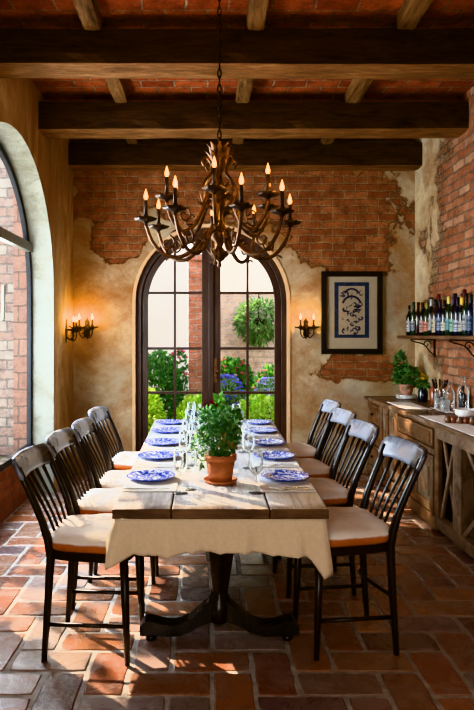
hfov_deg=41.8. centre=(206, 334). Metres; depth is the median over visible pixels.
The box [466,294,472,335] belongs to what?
bottle
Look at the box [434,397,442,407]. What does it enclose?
tumbler
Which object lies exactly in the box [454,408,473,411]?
bowl
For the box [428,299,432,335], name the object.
bottle
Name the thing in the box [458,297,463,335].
bottle
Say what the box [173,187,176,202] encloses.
candle
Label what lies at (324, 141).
joist
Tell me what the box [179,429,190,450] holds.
bowl
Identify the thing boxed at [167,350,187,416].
shrub
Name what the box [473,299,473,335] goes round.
bottle
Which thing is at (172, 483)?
placemat
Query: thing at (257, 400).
shrub
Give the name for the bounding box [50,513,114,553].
cushion
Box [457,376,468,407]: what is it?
bottle
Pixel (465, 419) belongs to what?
jar
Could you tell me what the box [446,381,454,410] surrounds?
bottle
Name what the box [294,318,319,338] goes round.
wall sconce
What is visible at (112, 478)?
cushion
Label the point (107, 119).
ceiling beam
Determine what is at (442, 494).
sideboard
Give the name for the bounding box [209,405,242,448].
potted plant
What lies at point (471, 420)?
jar
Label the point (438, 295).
bottle
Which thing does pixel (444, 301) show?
bottle
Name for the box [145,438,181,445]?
dinner plate
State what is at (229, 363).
shrub
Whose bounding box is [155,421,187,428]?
placemat
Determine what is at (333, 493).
cushion
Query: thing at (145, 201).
candle
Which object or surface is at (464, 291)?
bottle
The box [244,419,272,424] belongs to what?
dinner plate
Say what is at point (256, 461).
placemat
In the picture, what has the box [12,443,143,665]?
dining chair
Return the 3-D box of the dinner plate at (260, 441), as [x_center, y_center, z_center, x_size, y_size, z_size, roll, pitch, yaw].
[0.414,0.734,4.230,0.254,0.020,0.254,0,0,27]
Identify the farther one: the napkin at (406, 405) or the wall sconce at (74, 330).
the wall sconce at (74, 330)
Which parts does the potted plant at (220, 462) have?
pot, stem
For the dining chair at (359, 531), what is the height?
0.934 m
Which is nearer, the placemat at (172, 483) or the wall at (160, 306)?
the placemat at (172, 483)
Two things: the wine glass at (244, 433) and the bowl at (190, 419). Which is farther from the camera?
the bowl at (190, 419)
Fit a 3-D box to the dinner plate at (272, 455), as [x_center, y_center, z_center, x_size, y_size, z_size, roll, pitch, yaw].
[0.410,0.734,3.760,0.254,0.020,0.254,0,0,-34]
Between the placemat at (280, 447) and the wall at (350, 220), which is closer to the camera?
the placemat at (280, 447)
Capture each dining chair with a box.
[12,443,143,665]
[46,427,155,610]
[72,417,158,575]
[88,406,139,469]
[273,419,379,597]
[278,407,356,558]
[287,399,341,459]
[293,436,427,660]
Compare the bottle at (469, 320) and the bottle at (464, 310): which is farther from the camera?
the bottle at (464, 310)
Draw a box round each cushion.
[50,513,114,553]
[78,487,122,514]
[100,470,130,487]
[112,451,139,469]
[287,443,315,458]
[296,458,330,477]
[309,477,348,505]
[326,506,389,547]
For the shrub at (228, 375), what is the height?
1.011 m
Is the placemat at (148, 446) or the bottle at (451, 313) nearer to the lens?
the placemat at (148, 446)
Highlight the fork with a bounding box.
[268,487,308,488]
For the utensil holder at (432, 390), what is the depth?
5.72 m
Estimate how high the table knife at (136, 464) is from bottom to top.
0.003 m
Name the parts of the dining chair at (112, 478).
crest rail, leg, leg, leg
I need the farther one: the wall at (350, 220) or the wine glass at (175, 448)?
the wall at (350, 220)
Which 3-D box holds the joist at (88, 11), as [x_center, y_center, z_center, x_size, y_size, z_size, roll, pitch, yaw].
[-0.727,-1.993,3.400,0.123,0.114,1.200,0,0,0]
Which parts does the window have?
handle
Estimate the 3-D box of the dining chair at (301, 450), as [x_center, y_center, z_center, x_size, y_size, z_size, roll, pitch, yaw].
[0.733,0.984,4.825,0.570,0.934,0.447,0,0,-4]
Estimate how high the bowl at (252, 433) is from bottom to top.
0.118 m
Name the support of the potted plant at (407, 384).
on the plate
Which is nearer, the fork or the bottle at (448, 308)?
the fork
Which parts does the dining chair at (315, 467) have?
leg, leg, crest rail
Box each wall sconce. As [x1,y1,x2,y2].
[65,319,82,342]
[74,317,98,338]
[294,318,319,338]
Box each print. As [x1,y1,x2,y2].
[321,271,382,353]
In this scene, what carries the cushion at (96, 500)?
on the dining chair at (95, 500)
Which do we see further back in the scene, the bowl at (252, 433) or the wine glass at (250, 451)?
the bowl at (252, 433)
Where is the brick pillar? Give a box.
[187,254,201,418]
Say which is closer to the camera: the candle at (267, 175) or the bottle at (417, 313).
the candle at (267, 175)
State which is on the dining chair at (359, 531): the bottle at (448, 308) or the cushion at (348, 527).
the cushion at (348, 527)
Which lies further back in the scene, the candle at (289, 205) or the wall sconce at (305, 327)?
the wall sconce at (305, 327)
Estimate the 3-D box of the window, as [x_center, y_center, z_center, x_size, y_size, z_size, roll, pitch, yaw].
[-1.579,-0.233,4.600,0.151,2.565,2.200,0,0,0]
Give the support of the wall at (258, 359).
on the ground
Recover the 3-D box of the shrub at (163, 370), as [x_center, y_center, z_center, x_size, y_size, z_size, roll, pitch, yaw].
[-0.684,0.846,8.604,0.794,1.321,0.737,0,0,0]
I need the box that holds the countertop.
[364,396,473,442]
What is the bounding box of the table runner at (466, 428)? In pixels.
[419,415,473,435]
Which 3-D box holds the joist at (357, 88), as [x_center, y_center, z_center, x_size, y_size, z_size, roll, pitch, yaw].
[1.217,-1.993,4.675,0.118,0.114,1.150,0,0,0]
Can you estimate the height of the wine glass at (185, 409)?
0.215 m
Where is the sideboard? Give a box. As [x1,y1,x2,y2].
[364,396,473,558]
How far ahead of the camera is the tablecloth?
2.67 m
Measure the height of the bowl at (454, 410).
0.046 m
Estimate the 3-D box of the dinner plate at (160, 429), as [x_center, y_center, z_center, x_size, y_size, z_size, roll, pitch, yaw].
[-0.300,0.734,4.750,0.254,0.020,0.254,0,0,24]
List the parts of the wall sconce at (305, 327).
stem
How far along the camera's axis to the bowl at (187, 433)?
3.54 m
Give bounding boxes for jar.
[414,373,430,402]
[445,416,450,422]
[450,416,455,422]
[457,417,462,423]
[463,417,468,423]
[469,417,473,423]
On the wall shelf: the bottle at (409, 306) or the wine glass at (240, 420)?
the bottle at (409, 306)
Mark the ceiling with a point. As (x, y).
(41, 14)
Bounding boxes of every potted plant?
[189,407,243,484]
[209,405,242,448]
[391,349,420,395]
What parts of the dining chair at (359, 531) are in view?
leg, leg, seat, leg, leg, crest rail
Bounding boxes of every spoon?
[266,464,297,465]
[275,488,313,489]
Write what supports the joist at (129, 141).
attached to the ceiling
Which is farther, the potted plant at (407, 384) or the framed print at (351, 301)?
the framed print at (351, 301)
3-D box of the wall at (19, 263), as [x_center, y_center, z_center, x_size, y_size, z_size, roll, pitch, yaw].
[-2.080,-0.850,7.425,0.460,4.600,0.050,0,0,0]
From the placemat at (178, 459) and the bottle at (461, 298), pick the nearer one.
the placemat at (178, 459)
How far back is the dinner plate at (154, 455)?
3.79 m
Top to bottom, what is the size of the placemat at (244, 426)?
0.006 m
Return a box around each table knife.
[123,488,169,489]
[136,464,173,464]
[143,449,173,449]
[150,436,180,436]
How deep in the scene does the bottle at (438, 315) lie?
5.36 m
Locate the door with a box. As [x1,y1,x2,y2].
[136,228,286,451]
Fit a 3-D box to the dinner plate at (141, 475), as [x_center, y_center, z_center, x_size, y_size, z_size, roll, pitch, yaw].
[-0.289,0.734,3.210,0.254,0.020,0.254,0,0,-28]
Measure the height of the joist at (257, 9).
0.114 m
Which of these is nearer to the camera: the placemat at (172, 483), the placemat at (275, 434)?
the placemat at (172, 483)
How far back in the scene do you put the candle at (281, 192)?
3.33 m
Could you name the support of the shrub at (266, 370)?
on the ground
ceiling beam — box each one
[0,28,473,78]
[38,101,468,138]
[68,143,422,170]
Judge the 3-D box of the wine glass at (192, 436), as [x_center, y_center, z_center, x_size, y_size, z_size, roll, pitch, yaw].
[-0.085,0.655,4.030,0.076,0.190,0.076,0,0,0]
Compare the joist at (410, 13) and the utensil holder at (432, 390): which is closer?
the joist at (410, 13)
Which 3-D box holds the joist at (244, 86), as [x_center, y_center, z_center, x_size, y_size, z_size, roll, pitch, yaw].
[0.299,-1.993,4.675,0.120,0.113,1.150,0,0,0]
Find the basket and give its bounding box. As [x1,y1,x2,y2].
[250,318,267,326]
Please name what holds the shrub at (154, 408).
on the ground
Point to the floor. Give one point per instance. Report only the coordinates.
(211, 666)
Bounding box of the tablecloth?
[105,519,333,578]
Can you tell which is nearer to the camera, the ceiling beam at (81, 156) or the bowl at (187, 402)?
the bowl at (187, 402)
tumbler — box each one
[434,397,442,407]
[440,399,449,410]
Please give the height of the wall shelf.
0.200 m
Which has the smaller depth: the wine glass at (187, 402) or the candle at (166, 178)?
the candle at (166, 178)
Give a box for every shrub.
[148,350,184,430]
[148,387,168,433]
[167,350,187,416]
[172,390,201,419]
[221,355,255,418]
[221,371,245,418]
[236,394,273,422]
[249,363,273,419]
[250,376,273,419]
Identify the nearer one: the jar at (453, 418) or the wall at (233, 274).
the jar at (453, 418)
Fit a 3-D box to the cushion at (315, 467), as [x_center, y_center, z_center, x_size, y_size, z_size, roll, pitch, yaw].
[0.623,0.901,4.219,0.420,0.084,0.447,0,0,-7]
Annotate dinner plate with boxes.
[127,470,175,481]
[138,450,179,459]
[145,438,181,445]
[151,427,181,432]
[156,419,184,424]
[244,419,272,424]
[245,427,277,432]
[249,438,285,445]
[254,450,294,459]
[261,470,309,481]
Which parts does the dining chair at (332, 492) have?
leg, leg, seat, leg, leg, crest rail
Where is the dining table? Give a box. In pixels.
[112,420,328,640]
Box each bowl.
[173,447,187,474]
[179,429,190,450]
[182,418,192,437]
[182,449,196,473]
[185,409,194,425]
[186,432,198,450]
[187,402,195,417]
[188,420,199,437]
[240,420,248,438]
[242,432,254,453]
[248,450,262,475]
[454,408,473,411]
[454,410,473,413]
[454,412,473,418]
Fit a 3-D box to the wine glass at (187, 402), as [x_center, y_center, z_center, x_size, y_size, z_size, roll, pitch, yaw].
[-0.125,0.642,4.930,0.070,0.215,0.070,0,0,0]
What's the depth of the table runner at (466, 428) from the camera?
4.39 m
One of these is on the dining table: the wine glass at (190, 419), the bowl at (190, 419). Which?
the wine glass at (190, 419)
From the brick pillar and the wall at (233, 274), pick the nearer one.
the brick pillar
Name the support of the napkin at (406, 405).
on the sideboard
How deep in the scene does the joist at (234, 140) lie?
6.22 m
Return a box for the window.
[0,143,33,471]
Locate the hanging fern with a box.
[232,294,273,350]
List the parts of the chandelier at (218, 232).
arm, arm, arm, arm, arm, arm, arm, chain, arm, arm, arm, arm, arm, arm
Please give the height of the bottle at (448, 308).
0.327 m
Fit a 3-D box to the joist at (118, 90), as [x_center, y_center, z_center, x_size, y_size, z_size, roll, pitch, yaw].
[-0.718,-1.993,4.675,0.115,0.113,1.150,0,0,0]
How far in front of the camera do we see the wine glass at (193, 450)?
3.00 m
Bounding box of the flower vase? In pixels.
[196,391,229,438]
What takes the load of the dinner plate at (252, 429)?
on the placemat at (275, 434)
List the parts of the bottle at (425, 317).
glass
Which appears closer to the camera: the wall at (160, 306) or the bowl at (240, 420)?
the bowl at (240, 420)
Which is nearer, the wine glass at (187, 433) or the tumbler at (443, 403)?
the wine glass at (187, 433)
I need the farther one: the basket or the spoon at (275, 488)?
the basket
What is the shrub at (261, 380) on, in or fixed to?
on the ground
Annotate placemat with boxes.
[122,472,179,491]
[135,453,181,466]
[143,440,184,451]
[150,430,186,437]
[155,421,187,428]
[241,421,273,428]
[242,429,280,437]
[245,440,289,451]
[251,453,299,466]
[257,472,315,491]
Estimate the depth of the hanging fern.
9.74 m
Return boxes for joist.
[73,0,101,29]
[102,25,128,102]
[126,139,138,143]
[232,138,243,143]
[235,25,253,102]
[246,0,268,30]
[321,100,343,144]
[344,25,394,102]
[394,0,432,29]
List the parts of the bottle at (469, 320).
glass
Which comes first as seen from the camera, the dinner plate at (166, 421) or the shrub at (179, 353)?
the dinner plate at (166, 421)
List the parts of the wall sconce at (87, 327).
stem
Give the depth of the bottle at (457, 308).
4.98 m
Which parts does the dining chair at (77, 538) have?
crest rail, leg, leg, seat, leg, leg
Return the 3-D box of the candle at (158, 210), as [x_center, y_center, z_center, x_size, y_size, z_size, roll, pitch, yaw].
[-0.298,-0.724,3.809,0.021,0.104,0.021,0,0,0]
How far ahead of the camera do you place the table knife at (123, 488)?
2.99 m
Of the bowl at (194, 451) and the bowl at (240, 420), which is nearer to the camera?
the bowl at (194, 451)
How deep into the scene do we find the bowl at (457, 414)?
4.68 m
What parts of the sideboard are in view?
drawer, drawer, drawer, panel, panel, frame, cabinet door, door panel, drawer, door panel, cabinet door, rail, post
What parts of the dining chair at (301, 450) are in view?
leg, leg, crest rail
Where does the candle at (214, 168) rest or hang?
on the chandelier at (218, 232)
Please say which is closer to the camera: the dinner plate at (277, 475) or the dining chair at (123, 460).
the dinner plate at (277, 475)
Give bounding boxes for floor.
[0,473,473,709]
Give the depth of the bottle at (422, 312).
5.79 m
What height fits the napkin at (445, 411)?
0.007 m
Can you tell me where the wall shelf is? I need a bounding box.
[397,335,473,356]
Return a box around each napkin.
[388,402,432,409]
[430,407,453,412]
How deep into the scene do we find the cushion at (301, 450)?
4.70 m
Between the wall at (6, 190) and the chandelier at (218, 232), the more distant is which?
the wall at (6, 190)
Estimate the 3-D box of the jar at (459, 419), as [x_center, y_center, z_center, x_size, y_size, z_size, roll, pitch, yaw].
[1.807,0.608,4.430,0.042,0.047,0.041,0,0,0]
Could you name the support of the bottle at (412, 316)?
on the wall shelf
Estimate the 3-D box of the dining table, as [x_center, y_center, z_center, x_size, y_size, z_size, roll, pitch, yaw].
[0.058,1.100,4.085,1.034,0.700,2.830,0,0,0]
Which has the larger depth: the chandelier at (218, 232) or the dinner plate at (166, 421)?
the dinner plate at (166, 421)
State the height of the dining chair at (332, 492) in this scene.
0.934 m
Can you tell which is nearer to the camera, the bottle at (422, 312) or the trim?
the bottle at (422, 312)
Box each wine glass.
[173,447,187,494]
[179,429,190,468]
[182,418,192,452]
[182,449,196,490]
[185,409,194,439]
[186,432,198,466]
[187,402,195,429]
[188,420,199,450]
[190,411,200,426]
[238,420,248,452]
[242,432,254,468]
[248,450,262,494]
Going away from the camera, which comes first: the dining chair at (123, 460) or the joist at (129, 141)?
the dining chair at (123, 460)
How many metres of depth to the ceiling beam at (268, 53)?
3.94 m
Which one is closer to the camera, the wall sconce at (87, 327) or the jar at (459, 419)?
the jar at (459, 419)
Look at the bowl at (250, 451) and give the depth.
2.93 m
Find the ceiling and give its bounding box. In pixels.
[0,0,473,139]
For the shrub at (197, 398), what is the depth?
7.39 m
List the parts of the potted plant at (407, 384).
pot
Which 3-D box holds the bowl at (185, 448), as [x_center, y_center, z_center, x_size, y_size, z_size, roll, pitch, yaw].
[-0.125,0.598,2.940,0.070,0.127,0.070,0,0,0]
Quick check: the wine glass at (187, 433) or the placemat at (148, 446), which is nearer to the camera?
the wine glass at (187, 433)
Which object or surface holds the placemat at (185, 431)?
on the dining table
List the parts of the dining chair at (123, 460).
crest rail, leg, leg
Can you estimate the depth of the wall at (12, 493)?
4.99 m
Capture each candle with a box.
[144,199,147,214]
[157,208,159,222]
[165,176,168,191]
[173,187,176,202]
[212,167,215,183]
[239,184,242,200]
[266,174,269,189]
[280,190,283,206]
[288,204,291,218]
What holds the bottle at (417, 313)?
on the wall shelf
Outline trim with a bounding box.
[132,224,289,451]
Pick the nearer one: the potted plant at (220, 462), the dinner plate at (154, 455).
the potted plant at (220, 462)
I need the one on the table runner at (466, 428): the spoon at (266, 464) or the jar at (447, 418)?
the jar at (447, 418)
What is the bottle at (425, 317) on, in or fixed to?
on the wall shelf
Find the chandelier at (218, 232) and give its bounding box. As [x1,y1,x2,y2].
[134,0,300,267]
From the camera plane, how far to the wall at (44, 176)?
5.70 m
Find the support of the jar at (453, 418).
on the table runner at (466, 428)
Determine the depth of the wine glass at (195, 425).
4.53 m
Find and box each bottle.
[406,305,410,335]
[410,302,415,335]
[415,302,419,335]
[419,302,424,335]
[423,303,428,335]
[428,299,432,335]
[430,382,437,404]
[431,299,437,335]
[436,300,441,335]
[437,294,442,309]
[441,300,445,335]
[445,296,450,335]
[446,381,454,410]
[449,297,455,335]
[454,297,459,335]
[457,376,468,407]
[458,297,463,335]
[458,386,466,407]
[460,289,466,306]
[462,294,468,335]
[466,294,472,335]
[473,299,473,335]
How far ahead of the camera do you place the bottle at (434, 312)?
5.46 m
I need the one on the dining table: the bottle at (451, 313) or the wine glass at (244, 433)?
the wine glass at (244, 433)
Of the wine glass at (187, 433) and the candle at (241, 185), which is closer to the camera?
the candle at (241, 185)
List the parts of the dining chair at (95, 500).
crest rail, leg, leg, leg, leg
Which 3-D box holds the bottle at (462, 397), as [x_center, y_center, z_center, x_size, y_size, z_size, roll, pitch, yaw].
[2.120,0.530,5.140,0.068,0.220,0.067,0,0,-16]
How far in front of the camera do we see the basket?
9.73 m
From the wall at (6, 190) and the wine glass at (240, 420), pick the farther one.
the wall at (6, 190)
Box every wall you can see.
[0,78,72,492]
[0,158,12,455]
[0,464,33,522]
[13,191,26,451]
[73,140,414,472]
[148,245,187,418]
[201,244,272,291]
[221,294,273,404]
[415,86,473,407]
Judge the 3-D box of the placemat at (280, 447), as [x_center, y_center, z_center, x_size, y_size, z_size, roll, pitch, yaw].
[0.402,0.747,4.185,0.260,0.006,0.410,0,0,0]
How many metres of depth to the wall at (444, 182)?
5.65 m
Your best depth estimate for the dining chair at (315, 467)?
4.21 m
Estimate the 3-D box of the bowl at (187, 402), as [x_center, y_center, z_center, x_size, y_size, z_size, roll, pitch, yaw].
[-0.125,0.598,4.930,0.070,0.127,0.070,0,0,0]
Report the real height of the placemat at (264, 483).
0.006 m
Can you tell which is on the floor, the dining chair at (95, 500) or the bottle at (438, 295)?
the dining chair at (95, 500)
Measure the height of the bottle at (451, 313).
0.319 m
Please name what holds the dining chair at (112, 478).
on the floor
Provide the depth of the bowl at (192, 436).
4.02 m

